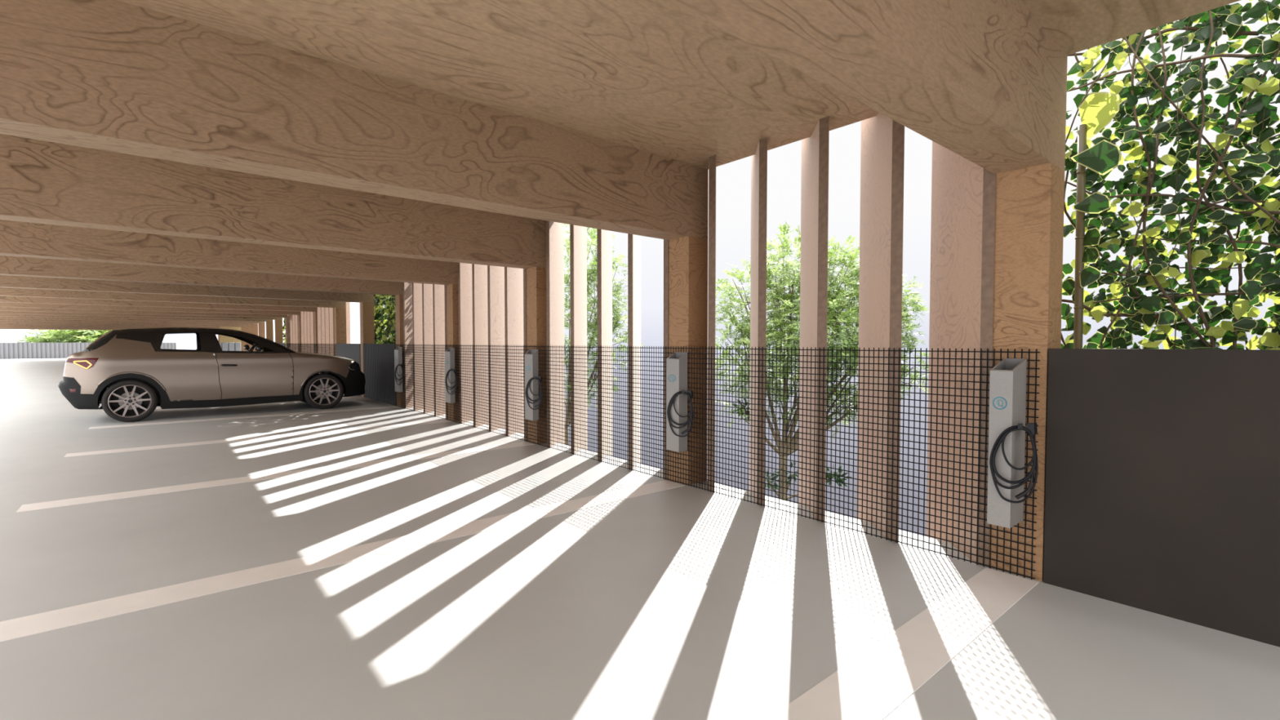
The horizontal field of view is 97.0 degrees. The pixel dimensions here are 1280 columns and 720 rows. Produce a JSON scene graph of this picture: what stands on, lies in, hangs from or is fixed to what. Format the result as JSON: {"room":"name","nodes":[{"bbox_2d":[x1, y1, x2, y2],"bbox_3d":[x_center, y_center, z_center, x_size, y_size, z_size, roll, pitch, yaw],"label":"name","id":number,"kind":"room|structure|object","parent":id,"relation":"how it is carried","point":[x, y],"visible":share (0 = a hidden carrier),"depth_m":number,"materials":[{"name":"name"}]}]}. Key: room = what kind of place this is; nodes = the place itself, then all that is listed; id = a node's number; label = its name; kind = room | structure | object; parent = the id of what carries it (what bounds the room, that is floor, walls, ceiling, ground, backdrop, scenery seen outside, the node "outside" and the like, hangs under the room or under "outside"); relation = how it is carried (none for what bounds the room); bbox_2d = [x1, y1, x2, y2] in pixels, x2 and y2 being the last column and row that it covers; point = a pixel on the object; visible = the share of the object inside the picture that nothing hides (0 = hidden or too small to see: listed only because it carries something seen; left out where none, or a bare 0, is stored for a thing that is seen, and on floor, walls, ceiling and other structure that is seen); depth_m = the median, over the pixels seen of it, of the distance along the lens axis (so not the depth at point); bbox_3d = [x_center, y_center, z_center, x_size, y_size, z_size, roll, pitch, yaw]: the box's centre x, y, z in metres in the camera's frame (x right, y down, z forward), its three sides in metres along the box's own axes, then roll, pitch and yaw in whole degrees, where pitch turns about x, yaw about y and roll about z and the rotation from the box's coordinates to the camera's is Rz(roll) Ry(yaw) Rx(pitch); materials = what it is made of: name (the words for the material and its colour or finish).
{"room":"parking garage","nodes":[
{"label":"parking garage","id":0,"kind":"room"},
{"bbox_2d":[0,342,176,359],"bbox_3d":[-50.347,-0.860,50.492,13.850,1.380,0.110,-2,2,-40],"label":"wall","id":1,"kind":"structure","parent":0,"point":[7,350],"depth_m":49.16,"materials":[{"name":"grey"}]},
{"bbox_2d":[0,358,1279,719],"bbox_3d":[-23.506,0.894,21.097,17.180,0.300,80.500,-2,2,-40],"label":"floor","id":2,"kind":"structure","parent":0,"point":[684,602],"depth_m":3.06,"materials":[{"name":"concrete"}]},
{"bbox_2d":[57,326,365,422],"bbox_3d":[-8.383,0.187,11.617,4.968,1.703,2.252,-1,2,-36],"label":"parked car","id":3,"kind":"object","parent":2,"relation":"on","point":[127,371],"visible":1,"depth_m":10.53,"materials":[{"name":"brown"}]},
{"bbox_2d":[65,357,98,369],"bbox_3d":[-9.441,0.067,9.570,0.442,0.198,0.038,-1,2,-21],"label":"tail light","id":4,"kind":"object","parent":3,"relation":"attached to","point":[72,363],"depth_m":9.56,"materials":[{"name":"red"}]},
{"bbox_2d":[295,351,359,364],"bbox_3d":[-7.081,-0.057,12.671,1.310,0.300,1.758,-1,2,-40],"label":"hood","id":5,"kind":"object","parent":3,"relation":"attached to","point":[311,357],"depth_m":11.86,"materials":[{"name":"brown paint"}]},
{"bbox_2d":[218,342,240,351],"bbox_3d":[-24.338,-0.340,33.439,1.210,1.400,0.500,-2,2,-40],"label":"fence","id":6,"kind":"object","parent":2,"relation":"on","point":[230,346],"visible":0.43,"depth_m":33.35,"materials":[{"name":"grey"}]},
{"bbox_2d":[219,326,241,351],"bbox_3d":[-26.991,-0.980,37.462,1.300,2.430,0.100,-2,2,-40],"label":"wooden beam","id":7,"kind":"structure","parent":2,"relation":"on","point":[223,338],"depth_m":37.32,"materials":[{"name":"brown wood"}]},
{"bbox_2d":[88,405,399,429],"bbox_3d":[-7.148,1.063,10.794,4.835,0.003,0.277,-2,2,-40],"label":"parking line","id":8,"kind":"object","parent":2,"relation":"on","point":[297,413],"visible":1,"depth_m":10.41,"materials":[{"name":"paint"}]},
{"bbox_2d":[63,419,451,457],"bbox_3d":[-5.264,1.133,8.558,4.835,0.003,0.277,-2,2,-40],"label":"parking line","id":9,"kind":"object","parent":2,"relation":"on","point":[87,453],"visible":1,"depth_m":8.14,"materials":[{"name":"paint"}]},
{"bbox_2d":[257,323,265,351],"bbox_3d":[-20.247,-0.758,30.306,0.270,2.430,0.290,-2,2,-40],"label":"wooden column","id":10,"kind":"structure","parent":2,"relation":"on","point":[261,326],"depth_m":30.18,"materials":[{"name":"brown wood"}]},
{"bbox_2d":[266,321,273,341],"bbox_3d":[-18.363,-0.688,28.070,0.270,2.430,0.290,-2,2,-40],"label":"wooden column","id":11,"kind":"structure","parent":2,"relation":"on","point":[269,325],"depth_m":27.94,"materials":[{"name":"brown wood"}]},
{"bbox_2d":[16,441,533,512],"bbox_3d":[-3.379,1.202,6.322,4.835,0.003,0.277,-2,2,-40],"label":"parking line","id":12,"kind":"object","parent":2,"relation":"on","point":[35,506],"visible":1,"depth_m":5.76,"materials":[{"name":"paint"}]},
{"bbox_2d":[274,320,283,342],"bbox_3d":[-16.479,-0.619,25.834,0.270,2.430,0.290,-2,2,-40],"label":"wooden column","id":13,"kind":"structure","parent":2,"relation":"on","point":[278,323],"depth_m":25.70,"materials":[{"name":"brown wood"}]},
{"bbox_2d":[300,311,303,352],"bbox_3d":[-12.479,-0.843,21.302,0.062,4.400,0.854,0,2,6],"label":"facade fin","id":14,"kind":"object","parent":2,"relation":"on","point":[301,313],"visible":0.03,"depth_m":20.93,"materials":[{"name":"brown wood"}]},
{"bbox_2d":[299,343,315,353],"bbox_3d":[-11.791,0.096,20.051,0.005,1.362,2.925,-2,2,-40],"label":"panel","id":15,"kind":"object","parent":2,"relation":"on","point":[308,346],"visible":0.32,"depth_m":19.88,"materials":[{"name":"black metal"}]},
{"bbox_2d":[313,311,317,353],"bbox_3d":[-10.825,-0.410,19.126,0.270,2.430,0.290,-2,2,-40],"label":"wooden column","id":16,"kind":"structure","parent":2,"relation":"on","point":[314,313],"depth_m":18.95,"materials":[{"name":"brown wood"}]},
{"bbox_2d":[316,306,321,354],"bbox_3d":[-10.594,-0.773,19.066,0.062,4.400,0.854,0,2,6],"label":"facade fin","id":17,"kind":"object","parent":2,"relation":"on","point":[318,309],"visible":0.03,"depth_m":18.68,"materials":[{"name":"brown wood"}]},
{"bbox_2d":[315,343,336,373],"bbox_3d":[-9.907,0.165,17.815,0.005,1.362,2.925,-2,2,-40],"label":"panel","id":18,"kind":"object","parent":2,"relation":"on","point":[330,346],"visible":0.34,"depth_m":17.70,"materials":[{"name":"black metal"}]},
{"bbox_2d":[333,307,346,351],"bbox_3d":[-8.941,-0.340,16.890,0.270,2.430,0.290,-2,2,-40],"label":"wooden column","id":19,"kind":"structure","parent":2,"relation":"on","point":[340,313],"depth_m":16.76,"materials":[{"name":"brown wood"}]},
{"bbox_2d":[0,480,684,641],"bbox_3d":[-1.495,1.272,4.086,4.835,0.003,0.277,-2,2,-40],"label":"parking line","id":20,"kind":"object","parent":2,"relation":"on","point":[35,624],"visible":1,"depth_m":3.47,"materials":[{"name":"paint"}]},
{"bbox_2d":[336,343,360,395],"bbox_3d":[-8.079,0.229,15.721,0.080,1.365,2.625,-2,2,-40],"label":"panel","id":21,"kind":"object","parent":2,"relation":"on","point":[352,351],"visible":0.43,"depth_m":15.43,"materials":[{"name":"grey"}]},
{"bbox_2d":[360,302,374,396],"bbox_3d":[-7.056,-0.271,14.654,0.270,2.430,0.290,-2,2,-40],"label":"wooden column","id":22,"kind":"structure","parent":2,"relation":"on","point":[366,308],"depth_m":14.53,"materials":[{"name":"brown wood"}]},
{"bbox_2d":[363,343,396,405],"bbox_3d":[-6.194,0.298,13.485,0.080,1.365,2.625,-2,2,-40],"label":"panel","id":23,"kind":"object","parent":2,"relation":"on","point":[378,358],"visible":0.96,"depth_m":13.36,"materials":[{"name":"grey"}]},
{"bbox_2d":[395,294,404,406],"bbox_3d":[-5.172,-0.201,12.418,0.270,2.430,0.290,-2,2,-40],"label":"wooden column","id":24,"kind":"structure","parent":2,"relation":"on","point":[398,298],"depth_m":12.26,"materials":[{"name":"brown wood"}]},
{"bbox_2d":[394,346,403,391],"bbox_3d":[-5.101,0.202,12.021,0.102,0.959,0.503,-2,2,-40],"label":"charger","id":25,"kind":"object","parent":24,"relation":"attached to","point":[398,366],"visible":1,"depth_m":12.03,"materials":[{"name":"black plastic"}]},
{"bbox_2d":[403,282,413,408],"bbox_3d":[-4.941,-0.565,12.357,0.062,4.400,0.854,0,2,6],"label":"facade fin","id":26,"kind":"object","parent":2,"relation":"on","point":[407,286],"visible":0.13,"depth_m":12.06,"materials":[{"name":"brown wood"}]},
{"bbox_2d":[399,344,452,421],"bbox_3d":[-4.273,0.373,11.130,0.005,1.362,2.925,-2,2,-40],"label":"panel","id":27,"kind":"object","parent":2,"relation":"on","point":[448,407],"visible":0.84,"depth_m":10.99,"materials":[{"name":"black metal"}]},
{"bbox_2d":[446,284,459,408],"bbox_3d":[-3.288,-0.132,10.182,0.270,2.430,0.290,-2,2,-40],"label":"wooden column","id":28,"kind":"structure","parent":2,"relation":"on","point":[452,301],"depth_m":10.03,"materials":[{"name":"brown wood"}]},
{"bbox_2d":[444,347,457,403],"bbox_3d":[-3.275,0.269,9.851,0.105,0.959,0.469,-2,2,-40],"label":"charger","id":29,"kind":"object","parent":28,"relation":"attached to","point":[450,371],"visible":1,"depth_m":9.86,"materials":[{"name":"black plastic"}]},
{"bbox_2d":[457,262,473,423],"bbox_3d":[-3.057,-0.495,10.121,0.062,4.400,0.854,0,2,6],"label":"facade fin","id":30,"kind":"object","parent":2,"relation":"on","point":[464,270],"visible":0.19,"depth_m":9.90,"materials":[{"name":"brown wood"}]},
{"bbox_2d":[451,344,534,444],"bbox_3d":[-2.389,0.443,8.894,0.005,1.362,2.925,-2,2,-40],"label":"panel","id":31,"kind":"object","parent":2,"relation":"on","point":[457,413],"visible":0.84,"depth_m":8.77,"materials":[{"name":"black metal"}]},
{"bbox_2d":[525,266,546,444],"bbox_3d":[-1.403,-0.062,7.946,0.270,2.430,0.290,-2,2,-40],"label":"wooden column","id":32,"kind":"structure","parent":2,"relation":"on","point":[535,277],"depth_m":7.81,"materials":[{"name":"brown wood"}]},
{"bbox_2d":[524,349,542,420],"bbox_3d":[-1.422,0.338,7.651,0.108,0.959,0.423,-2,2,-40],"label":"charger","id":33,"kind":"object","parent":32,"relation":"attached to","point":[532,380],"visible":1,"depth_m":7.66,"materials":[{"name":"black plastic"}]},
{"bbox_2d":[546,220,564,447],"bbox_3d":[-1.172,-0.425,7.885,0.062,4.400,0.854,0,2,6],"label":"facade fin","id":34,"kind":"object","parent":2,"relation":"on","point":[554,230],"visible":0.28,"depth_m":7.70,"materials":[{"name":"brown wood"}]},
{"bbox_2d":[534,345,684,484],"bbox_3d":[-0.504,0.512,6.658,0.005,1.362,2.925,-2,2,-40],"label":"mesh fence","id":35,"kind":"object","parent":2,"relation":"on","point":[536,346],"visible":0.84,"depth_m":6.56,"materials":[{"name":"black metal"}]},
{"bbox_2d":[667,235,707,484],"bbox_3d":[0.481,0.007,5.710,0.270,2.430,0.290,-2,2,-40],"label":"wooden column","id":36,"kind":"structure","parent":2,"relation":"on","point":[687,320],"depth_m":5.60,"materials":[{"name":"brown wood"}]},
{"bbox_2d":[666,351,693,452],"bbox_3d":[0.405,0.406,5.457,0.139,0.959,0.342,-2,2,-40],"label":"charger","id":37,"kind":"object","parent":36,"relation":"attached to","point":[677,393],"visible":1,"depth_m":5.46,"materials":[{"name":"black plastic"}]},
{"bbox_2d":[706,154,715,492],"bbox_3d":[0.712,-0.356,5.649,0.062,4.400,0.854,0,2,6],"label":"wooden slat","id":38,"kind":"object","parent":2,"relation":"on","point":[712,166],"visible":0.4,"depth_m":5.25,"materials":[{"name":"brown wood"}]},
{"bbox_2d":[684,346,1039,579],"bbox_3d":[1.380,0.582,4.422,0.005,1.362,2.925,-2,2,-40],"label":"mesh fence","id":39,"kind":"object","parent":2,"relation":"on","point":[686,348],"visible":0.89,"depth_m":4.13,"materials":[{"name":"black metal"}]},
{"bbox_2d":[765,567,1039,719],"bbox_3d":[0.390,1.342,1.850,4.835,0.003,0.277,-2,2,-40],"label":"parking line","id":40,"kind":"object","parent":2,"relation":"on","point":[874,683],"visible":1,"depth_m":2.52,"materials":[{"name":"paint"}]},
{"bbox_2d":[988,162,1064,581],"bbox_3d":[2.366,0.077,3.474,0.270,2.430,0.290,-2,2,-40],"label":"wooden column","id":41,"kind":"structure","parent":2,"relation":"on","point":[1028,233],"depth_m":3.35,"materials":[{"name":"brown wood"}]},
{"bbox_2d":[986,358,1038,528],"bbox_3d":[2.168,0.474,3.257,0.278,0.959,0.228,-2,2,-40],"label":"charger","id":42,"kind":"object","parent":41,"relation":"attached to","point":[1006,479],"visible":1,"depth_m":3.23,"materials":[{"name":"grey"}]},
{"bbox_2d":[1043,348,1279,647],"bbox_3d":[4.309,0.686,1.022,0.090,1.365,5.977,-2,2,-40],"label":"panel","id":43,"kind":"object","parent":2,"relation":"on","point":[1162,486],"visible":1,"depth_m":2.88,"materials":[{"name":"black metal"}]},
{"bbox_2d":[118,0,1240,168],"bbox_3d":[-22.729,-2.548,21.776,14.980,0.300,68.700,-2,2,-40],"label":"ceiling","id":44,"kind":"structure","parent":0,"point":[655,77],"depth_m":3.38,"materials":[{"name":"brown wood"}]},
{"bbox_2d":[0,326,123,328],"bbox_3d":[-38.520,-2.671,41.632,13.559,0.690,0.290,-2,2,-40],"label":"ceiling beam","id":45,"kind":"structure","parent":44,"relation":"attached to","point":[0,326],"depth_m":39.81,"materials":[{"name":"brown wood"}]},
{"bbox_2d":[0,327,124,328],"bbox_3d":[-40.578,-2.736,43.721,14.014,0.690,0.290,-2,2,-40],"label":"ceiling beam","id":46,"kind":"structure","parent":44,"relation":"attached to","point":[0,327],"depth_m":41.63,"materials":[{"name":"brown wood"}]},
{"bbox_2d":[0,325,141,328],"bbox_3d":[-36.462,-2.606,39.542,13.104,0.690,0.290,-2,2,-40],"label":"ceiling beam","id":47,"kind":"structure","parent":44,"relation":"attached to","point":[0,326],"depth_m":37.86,"materials":[{"name":"brown wood"}]},
{"bbox_2d":[0,323,219,327],"bbox_3d":[-32.345,-2.476,35.363,12.194,0.690,0.290,-2,2,-40],"label":"ceiling beam","id":48,"kind":"structure","parent":44,"relation":"attached to","point":[0,323],"depth_m":34.69,"materials":[{"name":"brown wood"}]},
{"bbox_2d":[0,324,219,328],"bbox_3d":[-34.403,-2.541,37.452,12.649,0.690,0.290,-2,2,-40],"label":"ceiling beam","id":49,"kind":"structure","parent":44,"relation":"attached to","point":[0,324],"depth_m":36.20,"materials":[{"name":"brown wood"}]},
{"bbox_2d":[0,321,245,326],"bbox_3d":[-30.287,-2.411,33.273,11.739,0.690,0.290,-2,2,-40],"label":"ceiling beam","id":50,"kind":"structure","parent":44,"relation":"attached to","point":[0,322],"depth_m":32.88,"materials":[{"name":"brown wood"}]},
{"bbox_2d":[0,320,251,325],"bbox_3d":[-28.228,-2.346,31.184,11.284,0.690,0.290,-2,2,-40],"label":"ceiling beam","id":51,"kind":"structure","parent":44,"relation":"attached to","point":[0,320],"depth_m":31.03,"materials":[{"name":"brown wood"}]},
{"bbox_2d":[0,318,257,324],"bbox_3d":[-26.170,-2.281,29.094,10.830,0.690,0.290,-2,2,-40],"label":"ceiling beam","id":52,"kind":"structure","parent":44,"relation":"attached to","point":[11,319],"depth_m":28.71,"materials":[{"name":"brown wood"}]},
{"bbox_2d":[0,316,265,323],"bbox_3d":[-24.111,-2.216,27.005,10.375,0.690,0.290,-2,2,-40],"label":"ceiling beam","id":53,"kind":"structure","parent":44,"relation":"attached to","point":[19,317],"depth_m":26.67,"materials":[{"name":"brown wood"}]},
{"bbox_2d":[0,313,272,321],"bbox_3d":[-22.053,-2.151,24.915,9.920,0.690,0.290,-2,2,-40],"label":"ceiling beam","id":54,"kind":"structure","parent":44,"relation":"attached to","point":[1,314],"depth_m":24.67,"materials":[{"name":"brown wood"}]},
{"bbox_2d":[0,311,282,319],"bbox_3d":[-19.995,-2.086,22.825,9.465,0.690,0.290,-2,2,-40],"label":"ceiling beam","id":55,"kind":"structure","parent":44,"relation":"attached to","point":[1,312],"depth_m":22.47,"materials":[{"name":"brown wood"}]},
{"bbox_2d":[0,306,287,317],"bbox_3d":[-17.936,-2.021,20.736,9.010,0.690,0.290,-2,2,-40],"label":"ceiling beam","id":56,"kind":"structure","parent":44,"relation":"attached to","point":[2,308],"depth_m":20.40,"materials":[{"name":"brown wood"}]},
{"bbox_2d":[0,302,300,315],"bbox_3d":[-15.878,-1.956,18.646,8.555,0.690,0.290,-2,2,-40],"label":"ceiling beam","id":57,"kind":"structure","parent":44,"relation":"attached to","point":[2,304],"depth_m":18.29,"materials":[{"name":"brown wood"}]},
{"bbox_2d":[0,296,316,311],"bbox_3d":[-13.820,-1.891,16.557,8.100,0.690,0.290,-2,2,-40],"label":"ceiling beam","id":58,"kind":"structure","parent":44,"relation":"attached to","point":[2,299],"depth_m":16.19,"materials":[{"name":"brown wood"}]},
{"bbox_2d":[0,287,346,307],"bbox_3d":[-11.813,-1.824,14.424,7.780,0.690,0.290,-2,2,-40],"label":"ceiling beam","id":59,"kind":"structure","parent":44,"relation":"attached to","point":[20,292],"depth_m":14.11,"materials":[{"name":"brown wood"}]},
{"bbox_2d":[0,275,373,302],"bbox_3d":[-9.928,-1.755,12.188,7.780,0.690,0.290,-2,2,-40],"label":"ceiling beam","id":60,"kind":"structure","parent":44,"relation":"attached to","point":[6,282],"depth_m":11.99,"materials":[{"name":"brown wood"}]},
{"bbox_2d":[0,255,403,295],"bbox_3d":[-8.044,-1.685,9.952,7.780,0.690,0.290,-2,2,-40],"label":"ceiling beam","id":61,"kind":"structure","parent":44,"relation":"attached to","point":[9,265],"depth_m":9.86,"materials":[{"name":"brown wood"}]},
{"bbox_2d":[0,219,457,284],"bbox_3d":[-6.160,-1.616,7.716,7.780,0.690,0.290,-2,2,-40],"label":"ceiling beam","id":62,"kind":"structure","parent":44,"relation":"attached to","point":[17,238],"depth_m":7.71,"materials":[{"name":"brown wood"}]},
{"bbox_2d":[0,133,546,268],"bbox_3d":[-4.275,-1.546,5.480,7.780,0.690,0.290,-2,2,-40],"label":"ceiling beam","id":63,"kind":"structure","parent":44,"relation":"attached to","point":[42,181],"depth_m":5.57,"materials":[{"name":"brown wood"}]},
{"bbox_2d":[292,315,295,350],"bbox_3d":[-13.622,-0.885,22.658,0.062,4.400,0.854,0,2,6],"label":"facade fin","id":64,"kind":"object","parent":44,"relation":"attached to","point":[293,316],"visible":0.03,"depth_m":22.26,"materials":[{"name":"brown wood"}]},
{"bbox_2d":[294,315,297,351],"bbox_3d":[-13.252,-0.871,22.219,0.062,4.400,0.854,0,2,6],"label":"facade fin","id":65,"kind":"object","parent":44,"relation":"attached to","point":[295,316],"visible":0.03,"depth_m":21.85,"materials":[{"name":"brown wood"}]},
{"bbox_2d":[303,311,306,352],"bbox_3d":[-12.108,-0.829,20.862,0.062,4.400,0.854,0,2,6],"label":"facade fin","id":66,"kind":"object","parent":44,"relation":"attached to","point":[304,313],"visible":0.03,"depth_m":20.49,"materials":[{"name":"brown wood"}]},
{"bbox_2d":[306,311,310,352],"bbox_3d":[-11.738,-0.815,20.422,0.062,4.400,0.854,0,2,6],"label":"facade fin","id":67,"kind":"object","parent":44,"relation":"attached to","point":[307,313],"visible":0.03,"depth_m":20.04,"materials":[{"name":"brown wood"}]},
{"bbox_2d":[309,311,313,351],"bbox_3d":[-11.367,-0.802,19.983,0.062,4.400,0.854,0,2,6],"label":"facade fin","id":68,"kind":"object","parent":44,"relation":"attached to","point":[311,313],"visible":0.03,"depth_m":19.60,"materials":[{"name":"brown wood"}]},
{"bbox_2d":[320,307,324,354],"bbox_3d":[-10.224,-0.759,18.626,0.062,4.400,0.854,0,2,6],"label":"facade fin","id":69,"kind":"object","parent":44,"relation":"attached to","point":[322,311],"visible":0.03,"depth_m":18.26,"materials":[{"name":"brown wood"}]},
{"bbox_2d":[324,307,328,355],"bbox_3d":[-9.854,-0.746,18.186,0.062,4.400,0.854,0,2,6],"label":"facade fin","id":70,"kind":"object","parent":44,"relation":"attached to","point":[326,309],"visible":0.03,"depth_m":17.82,"materials":[{"name":"brown wood"}]},
{"bbox_2d":[328,307,333,355],"bbox_3d":[-9.483,-0.732,17.747,0.062,4.400,0.854,0,2,6],"label":"facade fin","id":71,"kind":"object","parent":44,"relation":"attached to","point":[331,309],"visible":0.03,"depth_m":17.38,"materials":[{"name":"brown wood"}]},
{"bbox_2d":[333,302,350,353],"bbox_3d":[-9.117,-0.719,17.313,0.050,4.400,0.848,0,2,6],"label":"facade fin","id":72,"kind":"object","parent":44,"relation":"attached to","point":[348,304],"visible":0.08,"depth_m":17.57,"materials":[{"name":"brown wood"}]},
{"bbox_2d":[0,0,707,239],"bbox_3d":[-2.391,-1.477,3.244,7.780,0.690,0.290,-2,2,-40],"label":"ceiling beam","id":73,"kind":"structure","parent":44,"relation":"attached to","point":[117,76],"depth_m":3.36,"materials":[{"name":"brown wood"}]},
{"bbox_2d":[412,282,423,411],"bbox_3d":[-4.571,-0.551,11.918,0.062,4.400,0.854,0,2,6],"label":"facade fin","id":74,"kind":"object","parent":44,"relation":"attached to","point":[417,322],"visible":0.18,"depth_m":11.63,"materials":[{"name":"brown wood"}]},
{"bbox_2d":[422,283,434,413],"bbox_3d":[-4.200,-0.537,11.478,0.062,4.400,0.854,0,2,6],"label":"facade fin","id":75,"kind":"object","parent":44,"relation":"attached to","point":[427,289],"visible":0.15,"depth_m":11.21,"materials":[{"name":"brown wood"}]},
{"bbox_2d":[432,284,445,416],"bbox_3d":[-3.830,-0.523,11.039,0.062,4.400,0.854,0,2,6],"label":"wooden slat","id":76,"kind":"object","parent":44,"relation":"attached to","point":[438,301],"visible":0.19,"depth_m":10.77,"materials":[{"name":"brown wood"}]},
{"bbox_2d":[444,284,447,418],"bbox_3d":[-3.464,-0.510,10.605,0.050,4.400,0.848,0,2,6],"label":"wooden slat","id":77,"kind":"object","parent":44,"relation":"attached to","point":[445,286],"visible":0.12,"depth_m":10.19,"materials":[{"name":"brown wood"}]},
{"bbox_2d":[471,263,488,427],"bbox_3d":[-2.686,-0.481,9.682,0.062,4.400,0.854,0,2,6],"label":"facade fin","id":78,"kind":"object","parent":44,"relation":"attached to","point":[479,272],"visible":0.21,"depth_m":9.49,"materials":[{"name":"brown wood"}]},
{"bbox_2d":[487,265,505,431],"bbox_3d":[-2.316,-0.468,9.242,0.062,4.400,0.854,0,2,6],"label":"facade fin","id":79,"kind":"object","parent":44,"relation":"attached to","point":[495,274],"visible":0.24,"depth_m":9.08,"materials":[{"name":"brown wood"}]},
{"bbox_2d":[504,266,524,436],"bbox_3d":[-1.945,-0.454,8.803,0.062,4.400,0.854,0,2,6],"label":"wooden slat","id":80,"kind":"object","parent":44,"relation":"attached to","point":[513,277],"visible":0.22,"depth_m":8.67,"materials":[{"name":"brown wood"}]},
{"bbox_2d":[523,268,527,441],"bbox_3d":[-1.579,-0.440,8.369,0.050,4.400,0.848,0,2,6],"label":"wooden slat","id":81,"kind":"object","parent":44,"relation":"attached to","point":[524,269],"visible":0.12,"depth_m":7.97,"materials":[{"name":"brown wood"}]},
{"bbox_2d":[569,224,586,453],"bbox_3d":[-0.802,-0.412,7.446,0.062,4.400,0.854,0,2,6],"label":"facade fin","id":82,"kind":"object","parent":44,"relation":"attached to","point":[578,234],"visible":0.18,"depth_m":7.27,"materials":[{"name":"brown wood"}]},
{"bbox_2d":[596,228,612,462],"bbox_3d":[-0.431,-0.398,7.006,0.062,4.400,0.854,0,2,6],"label":"facade fin","id":83,"kind":"object","parent":44,"relation":"attached to","point":[604,237],"visible":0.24,"depth_m":6.85,"materials":[{"name":"brown wood"}]},
{"bbox_2d":[627,233,640,469],"bbox_3d":[-0.061,-0.384,6.567,0.062,4.400,0.854,0,2,6],"label":"wooden slat","id":84,"kind":"object","parent":44,"relation":"attached to","point":[633,241],"visible":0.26,"depth_m":6.28,"materials":[{"name":"brown wood"}]},
{"bbox_2d":[663,239,668,479],"bbox_3d":[0.305,-0.371,6.133,0.050,4.400,0.848,0,2,6],"label":"wooden slat","id":85,"kind":"object","parent":44,"relation":"attached to","point":[665,242],"visible":0.19,"depth_m":5.74,"materials":[{"name":"brown wood"}]},
{"bbox_2d":[749,137,767,506],"bbox_3d":[1.083,-0.342,5.210,0.062,4.400,0.854,0,2,6],"label":"wooden slat","id":86,"kind":"object","parent":44,"relation":"attached to","point":[759,160],"visible":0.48,"depth_m":4.86,"materials":[{"name":"brown wood"}]},
{"bbox_2d":[798,115,829,522],"bbox_3d":[1.453,-0.329,4.770,0.062,4.400,0.854,0,2,6],"label":"wooden slat","id":87,"kind":"object","parent":44,"relation":"attached to","point":[815,148],"visible":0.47,"depth_m":4.54,"materials":[{"name":"brown wood"}]},
{"bbox_2d":[667,0,1067,173],"bbox_3d":[-0.506,-1.407,1.008,7.780,0.690,0.290,-2,2,-40],"label":"ceiling beam","id":88,"kind":"structure","parent":44,"relation":"attached to","point":[984,81],"depth_m":2.38,"materials":[{"name":"brown wood"}]},
{"bbox_2d":[856,112,904,542],"bbox_3d":[1.823,-0.315,4.331,0.062,4.400,0.854,0,2,6],"label":"wooden slat","id":89,"kind":"object","parent":44,"relation":"attached to","point":[882,138],"visible":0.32,"depth_m":4.17,"materials":[{"name":"brown wood"}]},
{"bbox_2d":[925,141,995,567],"bbox_3d":[2.189,-0.301,3.897,0.050,4.400,0.848,0,2,6],"label":"wooden slat","id":90,"kind":"object","parent":44,"relation":"attached to","point":[962,225],"visible":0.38,"depth_m":3.81,"materials":[{"name":"brown wood"}]},
{"label":"outside","id":91,"kind":"structure","parent":0,"visible":0},
{"bbox_2d":[8,329,109,342],"bbox_3d":[-102.220,-3.824,104.646,20.334,10.337,20.404,-2,2,-40],"label":"tree","id":92,"kind":"object","parent":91,"point":[70,335],"visible":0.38,"depth_m":101.43,"materials":[{"name":"green plant"}]},
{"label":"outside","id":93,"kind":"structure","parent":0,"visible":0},
{"bbox_2d":[1070,92,1121,348],"bbox_3d":[2.883,1.302,3.660,0.094,5.969,0.245,-2,2,-40],"label":"climbing plant","id":94,"kind":"object","parent":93,"point":[1098,109],"visible":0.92,"depth_m":3.60,"materials":[{"name":"green plant"}]},
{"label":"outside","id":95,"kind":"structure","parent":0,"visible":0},
{"bbox_2d":[1060,0,1279,350],"bbox_3d":[4.083,0.720,2.570,0.659,7.214,3.952,-2,2,-40],"label":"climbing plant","id":96,"kind":"object","parent":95,"point":[1246,197],"visible":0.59,"depth_m":3.35,"materials":[{"name":"green plant"}]},
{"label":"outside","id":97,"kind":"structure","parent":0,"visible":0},
{"bbox_2d":[380,294,395,343],"bbox_3d":[-5.790,0.474,14.280,0.662,6.990,3.501,-1,2,-39],"label":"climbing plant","id":98,"kind":"object","parent":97,"point":[389,311],"visible":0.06,"depth_m":15.02,"materials":[{"name":"green plant"}]},
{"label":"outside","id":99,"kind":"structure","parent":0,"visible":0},
{"bbox_2d":[373,294,386,343],"bbox_3d":[-7.522,0.406,16.349,0.598,6.976,1.318,-2,2,-40],"label":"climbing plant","id":100,"kind":"object","parent":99,"point":[378,299],"visible":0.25,"depth_m":15.97,"materials":[{"name":"green plant"}]},
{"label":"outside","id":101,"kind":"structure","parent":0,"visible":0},
{"bbox_3d":[2.673,4.311,10.644,1.987,0.120,1.987,-2,2,-40],"label":"planting bed","id":102,"kind":"object","parent":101,"visible":0},
{"bbox_2d":[715,222,929,501],"bbox_3d":[3.310,0.870,10.640,3.994,6.759,3.271,-1,2,-31],"label":"street tree","id":103,"kind":"object","parent":102,"relation":"on","point":[837,300],"visible":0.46,"depth_m":10.26,"materials":[{"name":"green plant"}]},
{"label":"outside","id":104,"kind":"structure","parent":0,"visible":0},
{"bbox_3d":[-3.149,3.891,24.144,1.987,0.120,1.988,-2,2,-40],"label":"planting bed","id":105,"kind":"object","parent":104,"visible":0},
{"bbox_2d":[564,223,643,445],"bbox_3d":[-2.267,-1.247,23.855,4.424,10.170,3.715,-1,2,-33],"label":"street tree","id":106,"kind":"object","parent":105,"relation":"on","point":[593,325],"visible":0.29,"depth_m":23.73,"materials":[{"name":"green plant"}]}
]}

